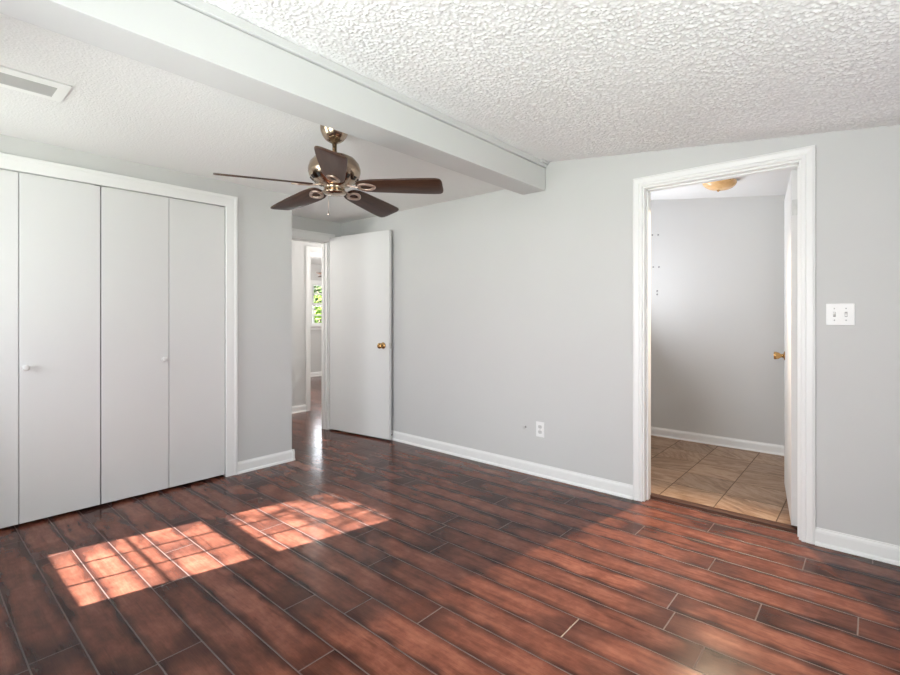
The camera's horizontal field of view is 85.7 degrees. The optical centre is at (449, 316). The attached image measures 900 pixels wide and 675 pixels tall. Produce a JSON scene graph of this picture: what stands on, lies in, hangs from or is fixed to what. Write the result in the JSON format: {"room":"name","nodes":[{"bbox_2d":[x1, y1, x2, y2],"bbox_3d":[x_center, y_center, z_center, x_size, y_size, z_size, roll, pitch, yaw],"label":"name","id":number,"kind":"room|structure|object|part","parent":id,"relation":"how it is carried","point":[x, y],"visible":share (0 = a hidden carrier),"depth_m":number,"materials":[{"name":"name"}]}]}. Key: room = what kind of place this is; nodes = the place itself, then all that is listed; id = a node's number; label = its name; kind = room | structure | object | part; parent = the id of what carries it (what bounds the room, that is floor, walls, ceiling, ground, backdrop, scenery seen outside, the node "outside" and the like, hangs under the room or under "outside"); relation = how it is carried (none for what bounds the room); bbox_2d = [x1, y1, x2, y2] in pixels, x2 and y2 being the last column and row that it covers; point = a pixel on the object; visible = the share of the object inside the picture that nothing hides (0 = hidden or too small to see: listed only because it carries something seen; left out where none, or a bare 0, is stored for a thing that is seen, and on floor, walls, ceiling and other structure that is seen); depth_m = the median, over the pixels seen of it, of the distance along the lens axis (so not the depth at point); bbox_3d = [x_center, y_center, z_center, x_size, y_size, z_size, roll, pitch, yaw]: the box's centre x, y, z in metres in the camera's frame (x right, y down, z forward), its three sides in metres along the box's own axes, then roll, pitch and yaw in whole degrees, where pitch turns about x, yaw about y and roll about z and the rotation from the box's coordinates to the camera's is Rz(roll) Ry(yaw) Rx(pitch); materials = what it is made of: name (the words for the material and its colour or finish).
{"room":"empty bedroom","nodes":[
{"label":"empty bedroom","id":0,"kind":"room"},
{"bbox_2d":[18,175,18,492],"bbox_3d":[-2.636,0.050,3.191,0.630,2.300,2.835,0,0,41],"label":"wall","id":1,"kind":"structure","parent":0,"point":[18,175],"depth_m":3.30,"materials":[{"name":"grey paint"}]},
{"bbox_2d":[0,134,291,475],"bbox_3d":[-2.566,0.050,3.196,0.730,2.300,2.935,0,0,41],"label":"wall","id":2,"kind":"structure","parent":0,"point":[264,232],"depth_m":3.84,"materials":[{"name":"grey paint"}]},
{"bbox_2d":[0,169,99,528],"bbox_3d":[-2.463,0.176,2.768,0.078,2.012,0.776,0,0,41],"label":"door","id":3,"kind":"structure","parent":2,"relation":"in","point":[59,219],"depth_m":2.87,"materials":[{"name":"white paint"}]},
{"bbox_3d":[-2.598,0.179,2.628,0.028,2.006,0.388,0,0,41],"label":"panel","id":4,"kind":"part","parent":3,"relation":"part of","materials":[{"name":"white paint"}]},
{"bbox_3d":[-2.428,0.290,2.776,0.034,0.035,0.035,0,0,41],"label":"knob","id":5,"kind":"part","parent":3,"relation":"part of","materials":[{"name":"white paint"}]},
{"bbox_2d":[0,152,237,476],"bbox_3d":[-2.195,0.142,3.051,0.019,2.115,1.734,0,0,41],"label":"door frame","id":6,"kind":"structure","parent":2,"relation":"attached to","point":[7,161],"depth_m":3.64,"materials":[{"name":"white paint"}]},
{"bbox_2d":[100,187,224,503],"bbox_3d":[-1.950,0.176,3.355,0.078,2.012,0.772,0,0,41],"label":"door","id":7,"kind":"structure","parent":2,"relation":"in","point":[162,259],"depth_m":3.32,"materials":[{"name":"white paint"}]},
{"bbox_3d":[-2.084,0.179,3.217,0.028,2.006,0.388,0,0,41],"label":"panel","id":8,"kind":"part","parent":7,"relation":"part of","materials":[{"name":"white paint"}]},
{"bbox_3d":[-1.828,0.179,3.509,0.028,2.006,0.381,0,0,41],"label":"panel","id":9,"kind":"part","parent":7,"relation":"part of","materials":[{"name":"white paint"}]},
{"bbox_2d":[238,449,295,473],"bbox_3d":[-2.486,1.155,3.241,0.713,0.090,2.807,0,0,41],"label":"baseboard","id":10,"kind":"structure","parent":2,"relation":"attached to","point":[261,462],"depth_m":3.87,"materials":[{"name":"white paint"}]},
{"bbox_2d":[0,13,503,223],"bbox_3d":[-3.184,-1.210,4.434,6.770,0.380,3.965,0,0,41],"label":"ceiling","id":11,"kind":"structure","parent":0,"point":[117,106],"depth_m":2.61,"materials":[{"name":"white paint"}]},
{"bbox_2d":[0,65,71,101],"bbox_3d":[-1.960,-1.017,1.975,0.228,0.010,0.634,0,0,41],"label":"ceiling vent","id":12,"kind":"object","parent":11,"relation":"in","point":[10,78],"visible":1,"depth_m":2.12,"materials":[{"name":"white metal"}]},
{"bbox_2d":[213,125,442,217],"bbox_3d":[-0.644,-0.782,2.618,1.086,0.475,1.131,0,0,41],"label":"ceiling fan","id":13,"kind":"object","parent":11,"relation":"hanging from","point":[335,171],"visible":0.98,"depth_m":2.55,"materials":[{"name":"brown wood"}]},
{"bbox_3d":[-0.921,-0.685,2.419,0.464,0.054,0.140,0,0,-30],"label":"blade","id":14,"kind":"part","parent":13,"relation":"part of","materials":[{"name":"brown wood"}]},
{"bbox_3d":[-0.874,-0.682,2.828,0.464,0.056,0.144,0,0,41],"label":"blade","id":15,"kind":"part","parent":13,"relation":"part of","materials":[{"name":"brown wood"}]},
{"bbox_3d":[-0.746,-0.690,2.526,0.078,0.033,0.159,0,0,41],"label":"blade arm","id":16,"kind":"part","parent":13,"relation":"part of","materials":[{"name":"grey metal"}]},
{"bbox_3d":[-0.724,-0.686,2.686,0.166,0.038,0.069,0,0,41],"label":"blade arm","id":17,"kind":"part","parent":13,"relation":"part of","materials":[{"name":"grey metal"}]},
{"bbox_3d":[-0.546,-0.693,2.249,0.139,0.050,0.464,0,0,-12],"label":"blade","id":18,"kind":"part","parent":13,"relation":"part of","materials":[{"name":"brown wood"}]},
{"bbox_3d":[-0.594,-0.692,2.449,0.071,0.031,0.163,0,0,-25],"label":"blade arm","id":19,"kind":"part","parent":13,"relation":"part of","materials":[{"name":"grey metal"}]},
{"bbox_3d":[-0.563,-0.686,2.725,0.072,0.037,0.161,0,0,41],"label":"blade arm","id":20,"kind":"part","parent":13,"relation":"part of","materials":[{"name":"grey metal"}]},
{"bbox_3d":[-0.474,-0.690,2.569,0.163,0.033,0.071,0,0,-7],"label":"blade arm","id":21,"kind":"part","parent":13,"relation":"part of","materials":[{"name":"grey metal"}]},
{"bbox_3d":[-0.471,-0.676,2.909,0.139,0.067,0.464,0,0,23],"label":"blade","id":22,"kind":"part","parent":13,"relation":"part of","materials":[{"name":"brown wood"}]},
{"bbox_3d":[-0.269,-0.686,2.552,0.464,0.056,0.139,0,0,6],"label":"blade","id":23,"kind":"part","parent":13,"relation":"part of","materials":[{"name":"brown wood"}]},
{"bbox_2d":[292,215,340,405],"bbox_3d":[-1.194,0.000,6.178,1.170,2.400,5.770,0,0,41],"label":"wall","id":24,"kind":"structure","parent":0,"point":[298,247],"depth_m":6.09,"materials":[{"name":"grey paint"}]},
{"bbox_2d":[292,404,305,413],"bbox_3d":[-1.995,1.155,5.981,0.022,0.090,4.220,0,0,41],"label":"baseboard","id":25,"kind":"structure","parent":24,"relation":"attached to","point":[299,408],"depth_m":6.09,"materials":[{"name":"white paint"}]},
{"bbox_2d":[292,228,334,429],"bbox_3d":[-1.584,0.158,4.905,0.120,2.085,0.930,0,0,41],"label":"door frame","id":26,"kind":"structure","parent":24,"relation":"attached to","point":[324,243],"depth_m":5.17,"materials":[{"name":"white paint"}]},
{"bbox_2d":[306,246,321,410],"bbox_3d":[-1.568,0.147,6.551,0.118,2.105,0.920,0,0,41],"label":"door frame","id":27,"kind":"structure","parent":24,"relation":"attached to","point":[308,248],"depth_m":6.19,"materials":[{"name":"white paint"}]},
{"bbox_2d":[311,264,321,371],"bbox_3d":[-2.158,0.000,8.296,3.070,2.400,3.850,0,0,41],"label":"wall","id":28,"kind":"structure","parent":0,"point":[316,335],"depth_m":9.82,"materials":[{"name":"grey paint"}]},
{"bbox_2d":[311,280,321,329],"bbox_3d":[-2.526,-0.242,10.078,0.170,0.995,1.030,0,0,41],"label":"window","id":29,"kind":"structure","parent":28,"relation":"in","point":[314,326],"depth_m":9.84,"materials":[{"name":"white paint"}]},
{"bbox_3d":[-2.488,0.212,10.045,0.070,0.085,1.030,0,0,41],"label":"sill","id":30,"kind":"part","parent":29,"relation":"part of","materials":[{"name":"white paint"}]},
{"bbox_3d":[-2.564,-0.436,10.111,0.024,0.443,0.806,0,0,41],"label":"sash","id":31,"kind":"part","parent":29,"relation":"part of","materials":[{"name":"white paint"}]},
{"bbox_3d":[-2.545,-0.069,10.095,0.024,0.433,0.806,0,0,41],"label":"sash","id":32,"kind":"part","parent":29,"relation":"part of","materials":[{"name":"white paint"}]},
{"bbox_2d":[311,371,321,376],"bbox_3d":[-3.215,1.155,9.220,0.022,0.090,3.650,0,0,41],"label":"baseboard","id":33,"kind":"structure","parent":28,"relation":"attached to","point":[313,374],"depth_m":9.80,"materials":[{"name":"white paint"}]},
{"bbox_2d":[311,253,321,264],"bbox_3d":[-1.611,-1.231,8.033,4.400,0.338,3.525,0,0,41],"label":"ceiling","id":34,"kind":"structure","parent":0,"point":[316,259],"depth_m":8.96,"materials":[{"name":"white paint"}]},
{"bbox_2d":[0,376,899,674],"bbox_3d":[-0.905,1.230,4.776,9.850,0.060,7.500,0,0,41],"label":"floor","id":35,"kind":"structure","parent":0,"point":[357,554],"depth_m":2.19,"materials":[{"name":"red wood"}]},
{"bbox_2d":[203,0,899,161],"bbox_3d":[0.526,-1.110,1.217,3.050,0.580,4.005,0,0,41],"label":"ceiling","id":36,"kind":"structure","parent":0,"point":[549,80],"depth_m":1.97,"materials":[{"name":"white paint"}]},
{"bbox_2d":[0,0,548,194],"bbox_3d":[-0.596,-1.048,2.253,0.227,0.209,3.809,0,0,41],"label":"ceiling beam","id":37,"kind":"structure","parent":36,"relation":"attached to","point":[200,41],"depth_m":2.01,"materials":[{"name":"white paint"}]},
{"bbox_2d":[341,124,899,545],"bbox_3d":[0.877,-0.010,3.570,5.580,2.420,0.120,0,0,41],"label":"wall","id":38,"kind":"structure","parent":0,"point":[510,310],"depth_m":3.41,"materials":[{"name":"grey paint"}]},
{"bbox_2d":[330,230,390,439],"bbox_3d":[-0.938,0.172,4.899,0.850,2.024,0.110,0,0,34],"label":"door","id":39,"kind":"structure","parent":38,"relation":"in","point":[360,264],"depth_m":4.89,"materials":[{"name":"white paint"}]},
{"bbox_3d":[-0.667,0.278,4.690,0.064,0.064,0.066,0,0,34],"label":"knob","id":40,"kind":"part","parent":39,"relation":"part of","materials":[{"name":"gold metal"}]},
{"bbox_2d":[536,421,543,437],"bbox_3d":[0.680,0.848,3.658,0.070,0.114,0.007,0,0,41],"label":"wall outlet","id":41,"kind":"object","parent":38,"relation":"attached to","point":[539,425],"visible":1,"depth_m":3.65,"materials":[{"name":"white plastic"}]},
{"bbox_2d":[390,430,899,565],"bbox_3d":[0.838,1.155,3.510,5.358,0.090,0.022,0,0,41],"label":"baseboard","id":42,"kind":"structure","parent":38,"relation":"attached to","point":[838,541],"depth_m":3.41,"materials":[{"name":"white paint"}]},
{"bbox_2d":[650,493,796,532],"bbox_3d":[1.644,1.194,2.990,0.940,0.017,0.066,0,0,41],"label":"trim","id":43,"kind":"structure","parent":38,"relation":"attached to","point":[762,521],"depth_m":2.94,"materials":[{"name":"brown wood"}]},
{"bbox_2d":[633,145,815,543],"bbox_3d":[1.606,0.146,2.922,0.962,2.108,0.138,0,0,41],"label":"door frame","id":44,"kind":"structure","parent":38,"relation":"attached to","point":[807,154],"depth_m":2.69,"materials":[{"name":"white paint"}]},
{"bbox_2d":[774,170,796,525],"bbox_3d":[2.138,0.174,3.090,0.099,2.008,0.830,0,0,31],"label":"door","id":45,"kind":"structure","parent":38,"relation":"in","point":[789,355],"depth_m":2.80,"materials":[{"name":"white paint"}]},
{"bbox_3d":[2.301,0.270,3.389,0.065,0.062,0.062,0,0,32],"label":"knob","id":46,"kind":"part","parent":45,"relation":"part of","materials":[{"name":"gold metal"}]},
{"bbox_2d":[826,303,854,324],"bbox_3d":[2.005,-0.013,2.493,0.116,0.112,0.017,0,0,41],"label":"light switch","id":47,"kind":"object","parent":38,"relation":"attached to","point":[842,313],"visible":1,"depth_m":2.49,"materials":[{"name":"white plastic"}]},
{"bbox_2d":[651,195,784,445],"bbox_3d":[2.187,-0.075,3.717,3.000,2.550,1.825,0,0,41],"label":"wall","id":48,"kind":"structure","parent":0,"point":[717,311],"depth_m":4.51,"materials":[{"name":"grey paint"}]},
{"bbox_2d":[651,426,783,455],"bbox_3d":[2.714,1.155,4.320,2.800,0.090,0.022,0,0,41],"label":"baseboard","id":49,"kind":"structure","parent":48,"relation":"attached to","point":[762,447],"depth_m":4.50,"materials":[{"name":"white paint"}]},
{"bbox_2d":[651,435,790,524],"bbox_3d":[2.182,1.224,3.712,3.000,0.060,1.738,0,0,41],"label":"floor","id":50,"kind":"structure","parent":0,"point":[746,482],"depth_m":3.61,"materials":[{"name":"beige tile"}]},
{"bbox_2d":[651,168,796,199],"bbox_3d":[2.167,-1.226,3.694,3.000,0.649,1.885,0,0,41],"label":"ceiling","id":51,"kind":"structure","parent":0,"point":[776,182],"depth_m":4.15,"materials":[{"name":"white paint"}]},
{"bbox_2d":[702,178,736,191],"bbox_3d":[2.128,-1.048,3.832,0.243,0.117,0.244,0,0,23],"label":"ceiling lamp","id":52,"kind":"object","parent":51,"relation":"attached to","point":[721,185],"visible":0.7,"depth_m":3.77,"materials":[{"name":"beige glass"}]},
{"label":"outside","id":53,"kind":"structure","parent":0,"visible":0},
{"bbox_3d":[-3.764,1.575,3.291,70.000,0.250,80.000,0,0,41],"label":"ground","id":54,"kind":"structure","parent":53,"visible":0},
{"bbox_2d":[312,293,321,322],"bbox_3d":[-3.865,0.370,14.431,1.887,2.173,2.318,0,0,41],"label":"shrub","id":55,"kind":"object","parent":54,"relation":"on","point":[320,296],"visible":0.05,"depth_m":14.20,"materials":[{"name":"green plant"}]},
{"bbox_2d":[312,286,321,320],"bbox_3d":[-4.468,-0.468,17.056,3.326,3.843,3.969,0,0,41],"label":"shade tree","id":56,"kind":"object","parent":54,"relation":"on","point":[318,289],"visible":0.02,"depth_m":16.34,"materials":[{"name":"green plant"}]}
]}

